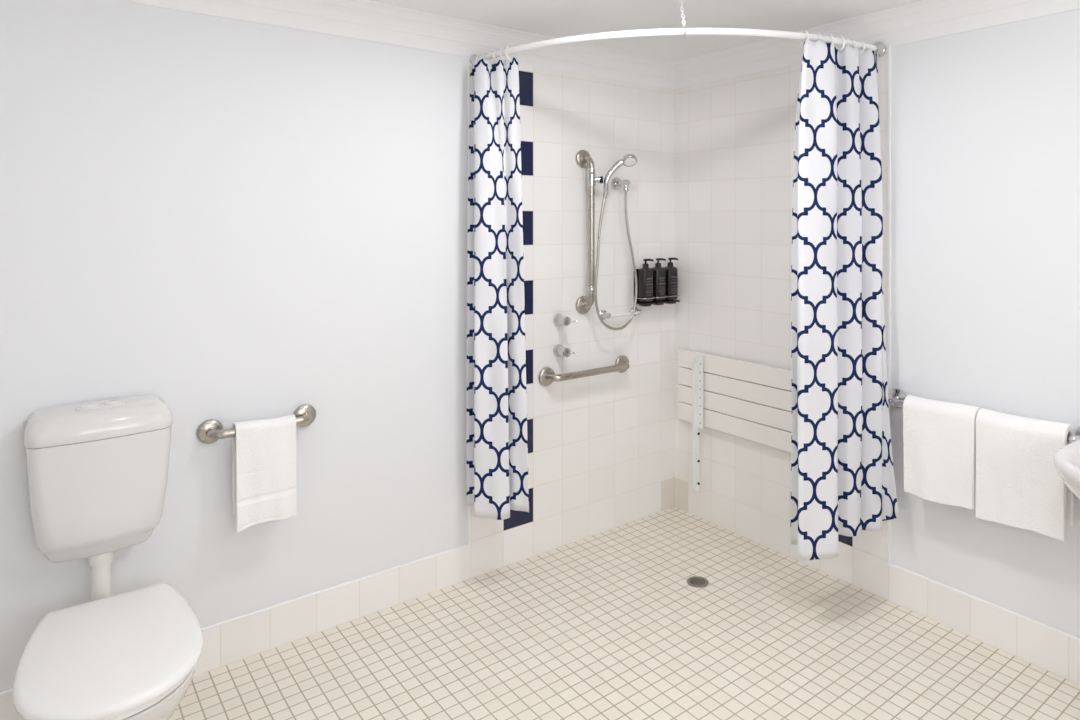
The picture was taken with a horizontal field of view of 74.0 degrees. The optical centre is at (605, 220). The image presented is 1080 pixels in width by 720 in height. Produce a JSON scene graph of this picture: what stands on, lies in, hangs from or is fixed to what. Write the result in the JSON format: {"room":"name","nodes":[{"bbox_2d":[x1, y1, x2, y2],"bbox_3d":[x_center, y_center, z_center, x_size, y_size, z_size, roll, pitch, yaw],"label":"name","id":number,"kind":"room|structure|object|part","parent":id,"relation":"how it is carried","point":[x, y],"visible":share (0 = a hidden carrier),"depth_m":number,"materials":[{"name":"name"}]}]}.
{"room":"accessible bathroom","nodes":[
{"label":"accessible bathroom","id":0,"kind":"room"},
{"bbox_2d":[0,0,674,691],"bbox_3d":[-1.040,0.332,2.526,3.700,2.210,0.108,0,0,-39],"label":"wall","id":1,"kind":"structure","parent":0,"point":[229,221],"depth_m":2.46,"materials":[{"name":"white paint"}]},
{"bbox_2d":[0,544,469,719],"bbox_3d":[-1.456,1.369,2.122,2.345,0.137,0.008,0,0,-39],"label":"baseboard","id":2,"kind":"structure","parent":1,"relation":"attached to","point":[243,638],"depth_m":2.49,"materials":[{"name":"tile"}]},
{"bbox_2d":[196,404,315,443],"bbox_3d":[-1.132,0.673,2.342,0.366,0.076,0.076,0,0,-39],"label":"grab rail","id":3,"kind":"object","parent":1,"relation":"attached to","point":[209,431],"visible":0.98,"depth_m":2.27,"materials":[{"name":"silver metal"}]},
{"bbox_2d":[232,414,296,532],"bbox_3d":[-1.110,0.812,2.322,0.183,0.338,0.067,0,0,-39],"label":"hand towel","id":4,"kind":"object","parent":3,"relation":"hanging from","point":[264,450],"visible":0.99,"depth_m":2.30,"materials":[{"name":"white fabric"}]},
{"bbox_2d":[120,0,674,88],"bbox_3d":[-0.979,-0.716,2.451,3.500,0.114,0.101,0,0,-39],"label":"trim","id":5,"kind":"structure","parent":1,"relation":"attached to","point":[356,19],"depth_m":2.69,"materials":[{"name":"white paint"}]},
{"bbox_2d":[468,56,470,546],"bbox_3d":[-0.550,0.322,2.859,0.008,1.970,0.010,0,0,-39],"label":"trim","id":6,"kind":"structure","parent":1,"relation":"attached to","point":[469,507],"depth_m":2.85,"materials":[{"name":"white"}]},
{"bbox_2d":[553,344,576,356],"bbox_3d":[-0.177,0.569,3.094,0.058,0.054,0.103,0,0,-39],"label":"tap","id":7,"kind":"object","parent":1,"relation":"attached to","point":[559,350],"visible":1,"depth_m":3.09,"materials":[{"name":"silver metal"}]},
{"bbox_3d":[-0.176,0.569,3.090,0.041,0.041,0.034,0,0,-39],"label":"handle","id":8,"kind":"part","parent":7,"relation":"part of","materials":[{"name":"silver metal"}]},
{"bbox_2d":[553,314,576,325],"bbox_3d":[-0.177,0.434,3.094,0.058,0.054,0.103,0,0,-39],"label":"tap","id":9,"kind":"object","parent":1,"relation":"attached to","point":[559,319],"visible":1,"depth_m":3.09,"materials":[{"name":"silver metal"}]},
{"bbox_3d":[-0.176,0.434,3.090,0.041,0.041,0.034,0,0,-39],"label":"handle","id":10,"kind":"part","parent":9,"relation":"part of","materials":[{"name":"silver metal"}]},
{"bbox_2d":[538,355,629,385],"bbox_3d":[-0.069,0.675,3.198,0.513,0.082,0.075,0,0,-39],"label":"grab rail","id":11,"kind":"object","parent":1,"relation":"attached to","point":[546,376],"visible":1,"depth_m":3.12,"materials":[{"name":"silver metal"}]},
{"bbox_2d":[576,150,602,313],"bbox_3d":[-0.069,0.050,3.179,0.090,0.742,0.106,0,0,-39],"label":"grab rail","id":12,"kind":"object","parent":1,"relation":"attached to","point":[583,159],"visible":0.95,"depth_m":3.16,"materials":[{"name":"silver metal"}]},
{"bbox_2d":[594,154,637,329],"bbox_3d":[0.075,0.100,3.192,0.275,0.794,0.136,0,0,-39],"label":"shower","id":13,"kind":"object","parent":12,"relation":"attached to","point":[629,160],"visible":1,"depth_m":3.16,"materials":[{"name":"silver metal"}]},
{"bbox_3d":[0.043,-0.202,3.171,0.109,0.160,0.029,0,0,-5],"label":"handle","id":14,"kind":"part","parent":13,"relation":"part of","materials":[{"name":"silver metal"}]},
{"bbox_3d":[0.107,-0.261,3.164,0.051,0.033,0.044,0,0,-39],"label":"spray plate","id":15,"kind":"part","parent":13,"relation":"part of","materials":[{"name":"white plastic"}]},
{"bbox_2d":[611,177,629,191],"bbox_3d":[0.075,-0.170,3.307,0.060,0.070,0.088,0,0,-39],"label":"outlet","id":16,"kind":"object","parent":1,"relation":"attached to","point":[616,183],"visible":1,"depth_m":3.32,"materials":[{"name":"silver metal"}]},
{"bbox_2d":[600,308,641,319],"bbox_3d":[0.074,0.434,3.332,0.237,0.044,0.048,0,0,-39],"label":"rail","id":17,"kind":"object","parent":1,"relation":"attached to","point":[603,313],"visible":0.87,"depth_m":3.30,"materials":[{"name":"silver metal"}]},
{"bbox_3d":[-0.001,0.434,3.272,0.044,0.044,0.048,0,0,-39],"label":"post","id":18,"kind":"part","parent":17,"relation":"part of","materials":[{"name":"silver metal"}]},
{"bbox_3d":[0.149,0.434,3.393,0.044,0.044,0.048,0,0,-39],"label":"post","id":19,"kind":"part","parent":17,"relation":"part of","materials":[{"name":"silver metal"}]},
{"bbox_2d":[634,269,654,306],"bbox_3d":[0.184,0.318,3.402,0.077,0.176,0.080,0,0,-39],"label":"holder","id":20,"kind":"object","parent":1,"relation":"attached to","point":[645,304],"visible":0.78,"depth_m":3.39,"materials":[{"name":"black metal"}]},
{"bbox_2d":[638,259,653,301],"bbox_3d":[0.191,0.282,3.394,0.064,0.206,0.058,0,0,-39],"label":"pump bottle","id":21,"kind":"object","parent":20,"relation":"in","point":[645,274],"visible":1,"depth_m":3.38,"materials":[{"name":"black plastic"}]},
{"bbox_2d":[651,268,667,304],"bbox_3d":[0.248,0.318,3.454,0.077,0.176,0.080,0,0,-39],"label":"holder","id":22,"kind":"object","parent":1,"relation":"attached to","point":[656,302],"visible":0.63,"depth_m":3.43,"materials":[{"name":"black metal"}]},
{"bbox_2d":[652,258,665,300],"bbox_3d":[0.255,0.282,3.446,0.064,0.206,0.058,0,0,-39],"label":"pump bottle","id":23,"kind":"object","parent":22,"relation":"in","point":[658,271],"visible":0.9,"depth_m":3.42,"materials":[{"name":"black plastic"}]},
{"bbox_2d":[663,267,679,303],"bbox_3d":[0.312,0.318,3.506,0.077,0.176,0.080,0,0,-39],"label":"holder","id":24,"kind":"object","parent":1,"relation":"attached to","point":[675,300],"visible":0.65,"depth_m":3.48,"materials":[{"name":"black metal"}]},
{"bbox_2d":[664,258,677,299],"bbox_3d":[0.318,0.282,3.498,0.064,0.206,0.058,0,0,-39],"label":"pump bottle","id":25,"kind":"object","parent":24,"relation":"in","point":[671,272],"visible":0.95,"depth_m":3.48,"materials":[{"name":"black plastic"}]},
{"bbox_2d":[469,28,885,65],"bbox_3d":[0.243,-0.651,2.628,1.618,0.065,0.383,0,0,5],"label":"rail","id":26,"kind":"object","parent":1,"relation":"attached to","point":[878,47],"visible":0.91,"depth_m":2.50,"materials":[{"name":"white metal"}]},
{"bbox_2d":[466,46,528,519],"bbox_3d":[-0.437,0.235,2.755,0.259,1.801,0.118,0,0,31],"label":"shower curtain","id":27,"kind":"object","parent":26,"relation":"hanging from","point":[497,441],"visible":1,"depth_m":2.73,"materials":[{"name":"white fabric"}]},
{"bbox_2d":[790,31,898,560],"bbox_3d":[0.854,0.260,2.595,0.387,1.867,0.138,0,0,-13],"label":"shower curtain","id":28,"kind":"object","parent":26,"relation":"hanging from","point":[843,479],"visible":0.98,"depth_m":2.59,"materials":[{"name":"white fabric"}]},
{"bbox_2d":[170,507,1079,719],"bbox_3d":[0.126,1.477,1.094,3.700,0.080,3.800,0,0,-39],"label":"floor","id":29,"kind":"structure","parent":0,"point":[610,624],"depth_m":2.35,"materials":[{"name":"beige tile"}]},
{"bbox_2d":[12,395,202,719],"bbox_3d":[-1.260,0.976,1.804,0.371,0.918,0.728,0,0,-39],"label":"toilet","id":30,"kind":"object","parent":29,"relation":"on","point":[97,471],"visible":1,"depth_m":1.89,"materials":[{"name":"white ceramic"}]},
{"bbox_3d":[-1.432,0.564,2.022,0.339,0.074,0.173,0,0,-39],"label":"cistern lid","id":31,"kind":"part","parent":30,"relation":"part of","materials":[{"name":"white ceramic"}]},
{"bbox_3d":[-1.438,0.525,2.029,0.120,0.007,0.048,0,0,-39],"label":"flush plate","id":32,"kind":"part","parent":30,"relation":"part of","materials":[{"name":"white ceramic"}]},
{"bbox_3d":[-1.207,1.039,1.739,0.371,0.029,0.558,0,0,-39],"label":"lid","id":33,"kind":"part","parent":30,"relation":"part of","materials":[{"name":"white plastic"}]},
{"bbox_3d":[-1.231,1.256,1.768,0.349,0.358,0.609,0,0,-39],"label":"bowl","id":34,"kind":"part","parent":30,"relation":"part of","materials":[{"name":"white ceramic"}]},
{"bbox_3d":[-1.206,1.065,1.738,0.343,0.020,0.530,0,0,-39],"label":"seat","id":35,"kind":"part","parent":30,"relation":"part of","materials":[{"name":"white plastic"}]},
{"bbox_2d":[687,576,708,587],"bbox_3d":[0.365,1.435,2.834,0.086,0.004,0.086,0,0,-39],"label":"floor drain","id":36,"kind":"object","parent":29,"relation":"on","point":[694,581],"visible":1,"depth_m":2.83,"materials":[{"name":"silver metal"}]},
{"bbox_2d":[366,0,922,60],"bbox_3d":[0.126,-0.813,1.094,3.700,0.080,3.800,0,0,-39],"label":"ceiling","id":37,"kind":"structure","parent":0,"point":[550,18],"depth_m":2.69,"materials":[{"name":"white paint"}]},
{"bbox_2d":[679,0,685,38],"bbox_3d":[0.258,-0.699,2.445,0.032,0.148,0.034,0,0,-7],"label":"chain","id":38,"kind":"object","parent":37,"relation":"hanging from","point":[680,0],"visible":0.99,"depth_m":2.44,"materials":[{"name":"white metal"}]},
{"bbox_2d":[675,9,1079,637],"bbox_3d":[1.550,0.332,2.190,0.108,2.210,3.700,0,0,-39],"label":"wall","id":39,"kind":"structure","parent":0,"point":[985,122],"depth_m":2.56,"materials":[{"name":"white paint"}]},
{"bbox_2d":[678,349,791,492],"bbox_3d":[0.662,0.964,3.145,0.062,0.662,0.962,0,0,-39],"label":"shower bench","id":40,"kind":"object","parent":39,"relation":"attached to","point":[747,400],"visible":0.5,"depth_m":3.24,"materials":[{"name":"white plastic"}]},
{"bbox_3d":[0.440,0.962,3.389,0.025,0.640,0.064,0,0,-39],"label":"leg","id":41,"kind":"part","parent":40,"relation":"part of","materials":[{"name":"white metal"}]},
{"bbox_2d":[674,0,1079,88],"bbox_3d":[1.443,-0.716,2.167,0.101,0.114,3.600,0,0,-39],"label":"trim","id":42,"kind":"structure","parent":39,"relation":"attached to","point":[925,19],"depth_m":2.66,"materials":[{"name":"white paint"}]},
{"bbox_2d":[888,45,890,566],"bbox_3d":[1.072,0.322,2.696,0.010,1.970,0.008,0,0,-39],"label":"trim","id":43,"kind":"structure","parent":39,"relation":"attached to","point":[889,47],"depth_m":2.69,"materials":[{"name":"white"}]},
{"bbox_2d":[888,563,1079,684],"bbox_3d":[1.843,1.369,1.750,0.008,0.137,2.448,0,0,-39],"label":"baseboard","id":44,"kind":"structure","parent":39,"relation":"attached to","point":[1052,651],"depth_m":2.42,"materials":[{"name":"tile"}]},
{"bbox_2d":[888,388,1079,442],"bbox_3d":[1.260,0.665,2.406,0.084,0.072,0.690,0,0,-39],"label":"towel rail","id":45,"kind":"object","parent":39,"relation":"attached to","point":[897,396],"visible":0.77,"depth_m":2.60,"materials":[{"name":"silver metal"}]},
{"bbox_2d":[903,395,980,509],"bbox_3d":[1.165,0.796,2.473,0.087,0.347,0.248,0,0,-39],"label":"bath towel","id":46,"kind":"object","parent":45,"relation":"hanging from","point":[939,437],"visible":0.92,"depth_m":2.44,"materials":[{"name":"white fabric"}]},
{"bbox_2d":[975,408,1073,540],"bbox_3d":[1.329,0.800,2.272,0.091,0.357,0.263,0,0,-39],"label":"bath towel","id":47,"kind":"object","parent":45,"relation":"hanging from","point":[1019,484],"visible":0.94,"depth_m":2.24,"materials":[{"name":"white fabric"}]},
{"bbox_2d":[1053,439,1079,498],"bbox_3d":[1.466,0.755,1.808,0.520,0.435,0.560,0,0,-39],"label":"washbasin","id":48,"kind":"object","parent":39,"relation":"attached to","point":[1066,459],"visible":1,"depth_m":1.90,"materials":[{"name":"white ceramic"}]}
]}

